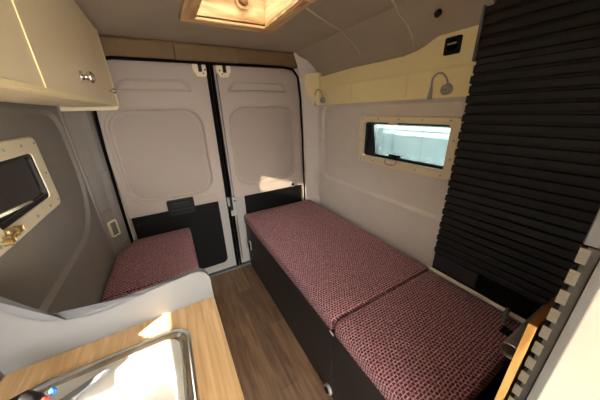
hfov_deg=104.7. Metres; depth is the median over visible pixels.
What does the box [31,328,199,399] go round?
sink
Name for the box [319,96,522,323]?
wall
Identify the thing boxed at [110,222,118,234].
grille
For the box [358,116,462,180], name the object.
window
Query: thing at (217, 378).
countertop
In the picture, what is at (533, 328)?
plywood board
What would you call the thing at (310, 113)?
trim
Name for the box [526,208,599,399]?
wall panel
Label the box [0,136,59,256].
window
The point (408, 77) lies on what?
wall panel
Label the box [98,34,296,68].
trim
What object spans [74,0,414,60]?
ceiling
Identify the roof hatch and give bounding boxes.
[179,0,315,33]
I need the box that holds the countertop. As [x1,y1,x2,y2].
[0,297,243,399]
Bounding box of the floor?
[210,264,332,399]
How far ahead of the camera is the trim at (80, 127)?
1.54 m
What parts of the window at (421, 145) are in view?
sash, pane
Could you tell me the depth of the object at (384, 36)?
1.31 m
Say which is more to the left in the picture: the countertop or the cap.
the countertop
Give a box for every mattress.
[244,200,427,330]
[334,272,521,399]
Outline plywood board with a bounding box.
[494,292,558,399]
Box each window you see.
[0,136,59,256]
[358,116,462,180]
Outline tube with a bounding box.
[499,304,546,360]
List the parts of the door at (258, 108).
catch plate, lock rod, frame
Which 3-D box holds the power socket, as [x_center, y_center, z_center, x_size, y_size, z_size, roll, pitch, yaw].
[0.735,-0.745,1.116,0.019,0.074,0.074,-13,24,-27]
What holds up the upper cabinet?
attached to the wall at (65, 262)
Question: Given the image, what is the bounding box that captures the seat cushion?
[102,228,198,301]
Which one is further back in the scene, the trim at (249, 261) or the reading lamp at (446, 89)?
the trim at (249, 261)
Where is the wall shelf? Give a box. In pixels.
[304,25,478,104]
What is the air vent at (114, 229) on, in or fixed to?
attached to the wall at (65, 262)
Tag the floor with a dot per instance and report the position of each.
(269, 361)
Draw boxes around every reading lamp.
[314,89,324,105]
[427,72,452,98]
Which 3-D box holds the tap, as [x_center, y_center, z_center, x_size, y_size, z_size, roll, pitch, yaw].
[-0.552,0.444,0.519,0.175,0.060,0.078,-13,24,-27]
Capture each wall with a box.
[0,102,114,381]
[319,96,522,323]
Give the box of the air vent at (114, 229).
[107,219,120,237]
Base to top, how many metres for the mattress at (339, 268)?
0.088 m
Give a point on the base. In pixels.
(342, 379)
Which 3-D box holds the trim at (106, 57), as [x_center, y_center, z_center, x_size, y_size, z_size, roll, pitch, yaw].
[-0.649,-0.161,2.071,1.633,1.878,0.048,-13,24,-27]
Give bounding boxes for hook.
[499,307,513,336]
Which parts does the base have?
panel, panel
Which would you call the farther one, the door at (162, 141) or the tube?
the door at (162, 141)
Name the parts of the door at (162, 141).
frame, catch plate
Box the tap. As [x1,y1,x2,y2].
[9,369,108,399]
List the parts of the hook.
arm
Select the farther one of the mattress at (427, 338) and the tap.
the mattress at (427, 338)
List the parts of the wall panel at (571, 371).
corner post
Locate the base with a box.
[246,224,510,399]
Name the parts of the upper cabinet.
cupboard door, rail, knob, panel, catch knob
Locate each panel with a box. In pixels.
[0,268,213,375]
[429,0,599,322]
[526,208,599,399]
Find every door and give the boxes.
[92,59,238,273]
[209,65,301,263]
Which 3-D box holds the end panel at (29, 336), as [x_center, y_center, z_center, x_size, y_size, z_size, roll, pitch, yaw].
[-0.552,0.277,0.684,0.530,0.340,0.023,-13,24,-27]
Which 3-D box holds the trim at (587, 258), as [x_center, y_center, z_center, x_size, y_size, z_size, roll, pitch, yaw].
[0.780,0.608,0.752,0.749,1.316,0.022,-13,24,-27]
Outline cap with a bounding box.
[434,9,441,17]
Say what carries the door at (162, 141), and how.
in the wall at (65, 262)
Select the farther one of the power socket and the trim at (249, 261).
the trim at (249, 261)
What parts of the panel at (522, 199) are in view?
edge trim, edge post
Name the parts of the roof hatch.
rail, cross rail, knob plate, knob, rail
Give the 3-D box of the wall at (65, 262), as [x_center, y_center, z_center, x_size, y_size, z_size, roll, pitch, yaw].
[-0.310,0.601,-0.071,0.300,2.075,4.460,-13,24,-27]
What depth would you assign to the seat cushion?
1.55 m
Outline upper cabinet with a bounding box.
[0,0,118,110]
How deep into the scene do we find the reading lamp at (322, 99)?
2.03 m
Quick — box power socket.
[443,34,462,55]
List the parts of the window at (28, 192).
stay rod, pane, sash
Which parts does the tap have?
lever, spout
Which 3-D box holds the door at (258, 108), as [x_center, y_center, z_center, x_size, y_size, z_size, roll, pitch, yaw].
[-0.244,-0.369,2.305,1.050,2.230,0.119,-13,24,-27]
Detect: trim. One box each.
[56,106,130,259]
[93,56,304,242]
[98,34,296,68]
[209,260,250,276]
[293,52,318,204]
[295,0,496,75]
[507,244,599,399]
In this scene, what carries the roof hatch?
attached to the ceiling
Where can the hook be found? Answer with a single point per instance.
(506, 331)
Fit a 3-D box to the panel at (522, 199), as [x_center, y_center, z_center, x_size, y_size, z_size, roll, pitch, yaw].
[0.948,-0.148,0.958,0.103,1.402,0.588,-13,24,-27]

